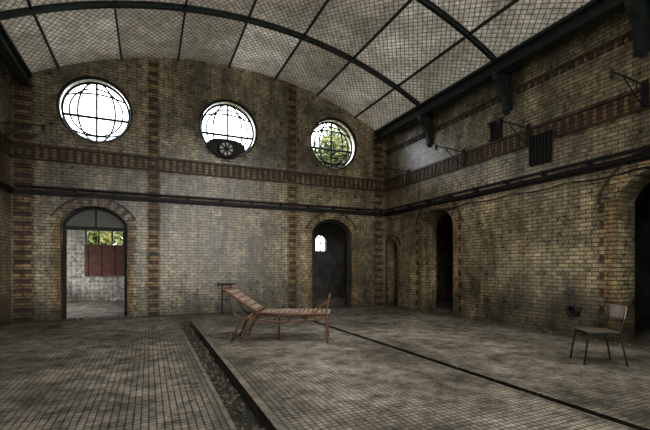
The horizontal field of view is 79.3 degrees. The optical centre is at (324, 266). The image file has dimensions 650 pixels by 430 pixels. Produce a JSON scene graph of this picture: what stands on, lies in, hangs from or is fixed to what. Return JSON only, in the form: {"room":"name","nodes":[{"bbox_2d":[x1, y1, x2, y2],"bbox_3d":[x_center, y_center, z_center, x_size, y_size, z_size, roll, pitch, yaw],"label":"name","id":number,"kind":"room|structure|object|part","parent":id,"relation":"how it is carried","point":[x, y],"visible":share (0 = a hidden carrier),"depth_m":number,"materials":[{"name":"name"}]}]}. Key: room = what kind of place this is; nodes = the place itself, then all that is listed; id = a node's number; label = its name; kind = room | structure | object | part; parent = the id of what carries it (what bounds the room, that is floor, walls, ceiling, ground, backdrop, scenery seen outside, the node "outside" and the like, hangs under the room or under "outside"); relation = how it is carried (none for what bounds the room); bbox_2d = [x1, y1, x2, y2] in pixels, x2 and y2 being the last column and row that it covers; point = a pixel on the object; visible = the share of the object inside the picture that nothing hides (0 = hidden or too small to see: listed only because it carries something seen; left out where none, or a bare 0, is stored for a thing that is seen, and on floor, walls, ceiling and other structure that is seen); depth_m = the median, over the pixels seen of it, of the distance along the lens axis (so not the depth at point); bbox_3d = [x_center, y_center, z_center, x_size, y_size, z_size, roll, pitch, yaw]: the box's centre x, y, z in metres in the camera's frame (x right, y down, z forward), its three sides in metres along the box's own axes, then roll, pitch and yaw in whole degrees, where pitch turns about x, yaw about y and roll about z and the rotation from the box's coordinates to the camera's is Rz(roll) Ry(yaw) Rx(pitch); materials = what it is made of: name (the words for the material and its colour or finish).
{"room":"abandoned industrial hall","nodes":[
{"label":"abandoned industrial hall","id":0,"kind":"room"},
{"bbox_2d":[0,65,10,326],"bbox_3d":[-4.599,-1.675,2.428,0.500,5.950,14.600,0,0,-24],"label":"wall","id":1,"kind":"structure","parent":0,"point":[5,89],"depth_m":8.85,"materials":[{"name":"brick"}]},
{"bbox_2d":[0,75,9,83],"bbox_3d":[-5.375,-2.795,5.982,0.910,0.450,0.100,0,0,-24],"label":"bracket","id":2,"kind":"object","parent":1,"relation":"attached to","point":[7,78],"visible":1,"depth_m":6.14,"materials":[{"name":"black metal"}]},
{"bbox_2d":[0,122,44,136],"bbox_3d":[-6.317,-2.795,8.080,0.910,0.450,0.100,0,0,-24],"label":"bracket","id":3,"kind":"object","parent":1,"relation":"attached to","point":[24,124],"visible":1,"depth_m":8.08,"materials":[{"name":"black metal"}]},
{"bbox_2d":[67,222,126,301],"bbox_3d":[-8.104,-0.350,15.105,6.400,3.300,0.200,0,0,-24],"label":"wall","id":4,"kind":"structure","parent":0,"point":[80,288],"depth_m":14.58,"materials":[{"name":"white brick"}]},
{"bbox_2d":[84,231,123,275],"bbox_3d":[-8.344,-0.505,14.883,1.340,1.710,0.170,0,0,-24],"label":"window","id":5,"kind":"structure","parent":4,"relation":"in","point":[99,260],"depth_m":14.81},
{"bbox_3d":[-8.367,-1.100,14.933,1.300,0.520,0.060,0,0,-24],"label":"mullions","id":6,"kind":"part","parent":5,"relation":"part of","materials":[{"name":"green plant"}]},
{"bbox_2d":[11,58,451,321],"bbox_3d":[-2.039,-2.375,11.856,16.000,7.350,0.500,0,0,-24],"label":"wall","id":7,"kind":"structure","parent":0,"point":[202,248],"depth_m":11.01,"materials":[{"name":"brick"}]},
{"bbox_2d":[50,196,135,319],"bbox_3d":[-5.794,-0.244,9.867,1.884,3.081,0.050,0,0,-24],"label":"trim","id":8,"kind":"structure","parent":7,"relation":"attached to","point":[107,203],"depth_m":9.73,"materials":[{"name":"beige brick"}]},
{"bbox_2d":[50,70,137,147],"bbox_3d":[-5.780,-3.970,9.884,1.920,1.920,0.030,0,0,-24],"label":"ring","id":9,"kind":"object","parent":7,"relation":"attached to","point":[57,87],"visible":1,"depth_m":9.83,"materials":[{"name":"brown brick"}]},
{"bbox_2d":[56,76,132,142],"bbox_3d":[-5.833,-3.970,10.003,1.730,1.730,0.228,0,0,-24],"label":"bars","id":10,"kind":"object","parent":7,"relation":"attached to","point":[130,112],"visible":0.99,"depth_m":10.00,"materials":[{"name":"black metal"}]},
{"bbox_2d":[63,207,126,318],"bbox_3d":[-5.907,-0.117,10.118,1.440,2.835,0.100,0,0,-24],"label":"frame","id":11,"kind":"object","parent":7,"relation":"attached to","point":[65,228],"visible":0.98,"depth_m":10.01,"materials":[{"name":"black metal"}]},
{"bbox_2d":[66,210,123,227],"bbox_3d":[-5.907,-1.250,10.118,1.300,0.440,0.010,0,0,-24],"label":"glass","id":12,"kind":"object","parent":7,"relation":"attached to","point":[86,218],"visible":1,"depth_m":10.10,"materials":[{"name":"white glass"}]},
{"bbox_2d":[12,57,383,321],"bbox_3d":[-2.665,-2.150,11.284,10.250,6.892,0.030,0,0,-24],"label":"brick pilasters","id":13,"kind":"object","parent":7,"relation":"attached to","point":[22,96],"depth_m":10.39,"materials":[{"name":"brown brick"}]},
{"bbox_2d":[206,138,244,158],"bbox_3d":[-2.807,-3.352,11.124,1.091,0.549,0.146,0,0,-24],"label":"exhaust fan","id":14,"kind":"object","parent":7,"relation":"attached to","point":[221,148],"visible":1,"depth_m":11.06,"materials":[{"name":"black metal"}]},
{"bbox_2d":[194,94,261,161],"bbox_3d":[-2.752,-3.970,11.245,1.920,1.920,0.030,0,0,-24],"label":"ring","id":15,"kind":"object","parent":7,"relation":"attached to","point":[206,102],"visible":0.98,"depth_m":11.22,"materials":[{"name":"brown brick"}]},
{"bbox_2d":[199,99,257,157],"bbox_3d":[-2.805,-3.970,11.364,1.730,1.730,0.228,0,0,-24],"label":"bars","id":16,"kind":"object","parent":7,"relation":"attached to","point":[202,115],"visible":0.79,"depth_m":11.42,"materials":[{"name":"black metal"}]},
{"bbox_2d":[313,220,347,305],"bbox_3d":[0.122,-0.117,12.828,1.380,2.835,0.100,0,0,-24],"label":"frame","id":17,"kind":"object","parent":7,"relation":"attached to","point":[330,221],"visible":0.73,"depth_m":13.04,"materials":[{"name":"black metal"}]},
{"bbox_2d":[306,211,357,307],"bbox_3d":[0.235,-0.244,12.577,1.832,3.081,0.050,0,0,-24],"label":"trim","id":18,"kind":"structure","parent":7,"relation":"attached to","point":[314,221],"depth_m":12.57,"materials":[{"name":"beige brick"}]},
{"bbox_2d":[306,113,359,173],"bbox_3d":[0.295,-3.970,12.614,1.920,1.920,0.030,0,0,-24],"label":"ring","id":19,"kind":"object","parent":7,"relation":"attached to","point":[327,115],"visible":1,"depth_m":12.56,"materials":[{"name":"brown brick"}]},
{"bbox_2d":[310,117,356,169],"bbox_3d":[0.242,-3.970,12.733,1.730,1.730,0.228,0,0,-24],"label":"bars","id":20,"kind":"object","parent":7,"relation":"attached to","point":[317,124],"visible":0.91,"depth_m":12.79,"materials":[{"name":"black metal"}]},
{"bbox_2d":[0,0,590,130],"bbox_3d":[0.367,-4.990,4.561,11.010,1.580,14.820,0,0,-24],"label":"ceiling","id":21,"kind":"structure","parent":0,"point":[417,35],"depth_m":9.14,"materials":[{"name":"grey glass"}]},
{"bbox_2d":[0,0,649,147],"bbox_3d":[0.331,-4.601,4.644,10.310,2.352,14.600,0,0,-24],"label":"roof frame","id":22,"kind":"object","parent":21,"relation":"attached to","point":[499,70],"visible":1,"depth_m":8.41,"materials":[{"name":"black metal"}]},
{"bbox_2d":[0,296,649,429],"bbox_3d":[-0.543,1.400,8.527,16.000,0.200,24.000,0,0,-24],"label":"floor","id":23,"kind":"structure","parent":0,"point":[107,373],"depth_m":4.88,"materials":[{"name":"tile"}]},
{"bbox_2d":[15,304,386,322],"bbox_3d":[-2.547,1.288,11.071,10.117,0.082,0.453,0,0,-24],"label":"rubble","id":24,"kind":"object","parent":23,"relation":"on","point":[375,305],"visible":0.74,"depth_m":10.22,"materials":[{"name":"stone"}]},
{"bbox_2d":[181,325,266,429],"bbox_3d":[-1.506,1.380,5.245,0.271,0.069,8.788,0,0,-24],"label":"gravel","id":25,"kind":"object","parent":23,"relation":"on","point":[240,411],"visible":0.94,"depth_m":4.69,"materials":[{"name":"gravel"}]},
{"bbox_2d":[217,283,234,313],"bbox_3d":[-2.803,0.880,11.019,0.480,0.840,0.340,0,0,-24],"label":"handrail","id":26,"kind":"object","parent":23,"relation":"on","point":[230,284],"visible":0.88,"depth_m":10.83,"materials":[{"name":"black metal"}]},
{"bbox_2d":[221,286,330,342],"bbox_3d":[-0.844,0.834,7.038,1.900,0.947,0.660,0,0,2],"label":"chaise lounge","id":27,"kind":"object","parent":23,"relation":"on","point":[259,310],"visible":1,"depth_m":6.74,"materials":[{"name":"wood"}]},
{"bbox_2d":[177,318,635,429],"bbox_3d":[0.668,1.299,3.557,2.945,0.042,13.740,0,0,-24],"label":"trim","id":28,"kind":"structure","parent":23,"relation":"on","point":[272,419],"depth_m":4.14,"materials":[{"name":"stone"}]},
{"bbox_2d":[386,306,649,349],"bbox_3d":[3.728,1.290,8.695,0.706,0.074,8.785,0,0,-24],"label":"rubble","id":29,"kind":"object","parent":23,"relation":"on","point":[495,323],"visible":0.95,"depth_m":7.87,"materials":[{"name":"stone"}]},
{"bbox_2d":[569,304,628,366],"bbox_3d":[3.727,0.911,5.350,0.554,0.782,0.421,0,0,9],"label":"metal chair","id":30,"kind":"object","parent":23,"relation":"on","point":[619,311],"visible":1,"depth_m":5.27,"materials":[{"name":"metal"}]},
{"bbox_3d":[3.702,0.860,5.354,0.420,0.014,0.380,0,0,9],"label":"seat","id":31,"kind":"part","parent":30,"relation":"part of","materials":[{"name":"brown wood"}]},
{"bbox_3d":[3.971,0.600,5.312,0.060,0.160,0.380,0,0,9],"label":"backrest","id":32,"kind":"part","parent":30,"relation":"part of","materials":[{"name":"brown wood"}]},
{"bbox_2d":[312,222,343,296],"bbox_3d":[-0.740,-0.400,16.771,6.400,3.400,0.200,0,0,-24],"label":"wall","id":33,"kind":"structure","parent":0,"point":[328,264],"depth_m":17.06,"materials":[{"name":"paint"}]},
{"bbox_2d":[385,9,649,342],"bbox_3d":[5.261,-1.675,6.859,0.500,5.950,14.600,0,0,-24],"label":"wall","id":34,"kind":"structure","parent":0,"point":[526,258],"depth_m":8.22,"materials":[{"name":"brick"}]},
{"bbox_2d":[0,21,649,191],"bbox_3d":[0.331,-3.245,4.644,10.310,1.390,14.600,0,0,-24],"label":"trim","id":35,"kind":"structure","parent":34,"relation":"attached to","point":[625,104],"depth_m":9.78,"materials":[{"name":"brown brick"}]},
{"bbox_2d":[0,152,649,216],"bbox_3d":[0.331,-1.780,4.644,10.310,0.120,14.600,0,0,-24],"label":"trim","id":36,"kind":"structure","parent":34,"relation":"attached to","point":[645,156],"depth_m":9.71,"materials":[{"name":"black metal"}]},
{"bbox_2d":[15,145,649,219],"bbox_3d":[0.375,-1.745,4.691,10.190,0.390,14.550,0,0,-24],"label":"pipe","id":37,"kind":"object","parent":34,"relation":"attached to","point":[645,148],"visible":0.99,"depth_m":9.56,"materials":[{"name":"black metal"}]},
{"bbox_2d":[385,235,400,306],"bbox_3d":[2.230,0.116,12.931,0.050,2.361,0.881,0,0,-24],"label":"trim","id":38,"kind":"structure","parent":34,"relation":"attached to","point":[390,238],"depth_m":12.82,"materials":[{"name":"beige brick"}]},
{"bbox_2d":[384,166,409,183],"bbox_3d":[2.174,-2.795,11.897,0.910,0.450,0.100,0,0,-24],"label":"bracket","id":39,"kind":"object","parent":34,"relation":"attached to","point":[408,170],"visible":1,"depth_m":12.03,"materials":[{"name":"black metal"}]},
{"bbox_2d":[415,197,461,316],"bbox_3d":[3.124,-0.330,10.942,0.050,3.251,1.904,0,0,-24],"label":"trim","id":40,"kind":"structure","parent":34,"relation":"attached to","point":[455,214],"depth_m":10.37,"materials":[{"name":"beige brick"}]},
{"bbox_2d":[435,144,464,165],"bbox_3d":[3.117,-2.795,9.799,0.910,0.450,0.100,0,0,-24],"label":"bracket","id":41,"kind":"object","parent":34,"relation":"attached to","point":[436,146],"visible":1,"depth_m":9.93,"materials":[{"name":"black metal"}]},
{"bbox_2d":[491,121,502,141],"bbox_3d":[4.102,-3.190,9.206,0.070,0.460,0.450,0,0,-24],"label":"panel","id":42,"kind":"object","parent":34,"relation":"attached to","point":[496,130],"visible":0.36,"depth_m":9.25,"materials":[{"name":"black metal"}]},
{"bbox_2d":[496,118,530,145],"bbox_3d":[3.884,-2.795,8.093,0.910,0.450,0.100,0,0,-24],"label":"bracket","id":43,"kind":"object","parent":34,"relation":"attached to","point":[528,126],"visible":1,"depth_m":8.22,"materials":[{"name":"black metal"}]},
{"bbox_2d":[529,129,552,165],"bbox_3d":[4.409,-2.430,8.034,0.090,0.620,0.480,0,0,-24],"label":"air vent","id":44,"kind":"object","parent":34,"relation":"in","point":[541,144],"visible":1,"depth_m":8.01,"materials":[{"name":"black metal"}]},
{"bbox_2d":[566,305,578,316],"bbox_3d":[4.698,0.829,7.403,0.080,0.215,0.229,0,0,-24],"label":"outlet","id":45,"kind":"object","parent":34,"relation":"attached to","point":[571,310],"visible":1,"depth_m":7.38,"materials":[{"name":"black metal"}]},
{"bbox_2d":[598,149,649,341],"bbox_3d":[5.305,-0.330,6.090,0.050,3.251,2.023,0,0,-24],"label":"trim","id":46,"kind":"structure","parent":34,"relation":"attached to","point":[621,181],"depth_m":6.81,"materials":[{"name":"beige brick"}]},
{"bbox_2d":[610,69,648,108],"bbox_3d":[4.761,-2.795,6.141,0.910,0.450,0.100,0,0,-24],"label":"bracket","id":47,"kind":"object","parent":34,"relation":"attached to","point":[644,84],"visible":1,"depth_m":6.27,"materials":[{"name":"black metal"}]},
{"bbox_2d":[452,182,649,324],"bbox_3d":[7.764,-0.400,8.094,0.200,3.400,14.400,0,0,-24],"label":"wall","id":48,"kind":"structure","parent":0,"point":[642,203],"depth_m":8.97,"materials":[{"name":"paint"}]},
{"label":"outside","id":49,"kind":"structure","parent":0,"visible":0},
{"bbox_3d":[-8.198,1.675,18.242,120.000,0.250,100.000,0,0,-24],"label":"ground","id":50,"kind":"structure","parent":49,"visible":0},
{"bbox_2d":[87,231,122,244],"bbox_3d":[-11.469,-1.676,20.654,5.854,6.482,6.042,0,0,-24],"label":"tree","id":51,"kind":"object","parent":50,"relation":"on","point":[92,236],"visible":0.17,"depth_m":19.67,"materials":[{"name":"green plant"}]},
{"bbox_2d":[311,123,349,167],"bbox_3d":[0.525,-4.429,26.352,7.864,11.970,7.781,0,0,-9],"label":"tree","id":52,"kind":"object","parent":50,"relation":"on","point":[336,139],"visible":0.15,"depth_m":25.49,"materials":[{"name":"green plant"}]}
]}

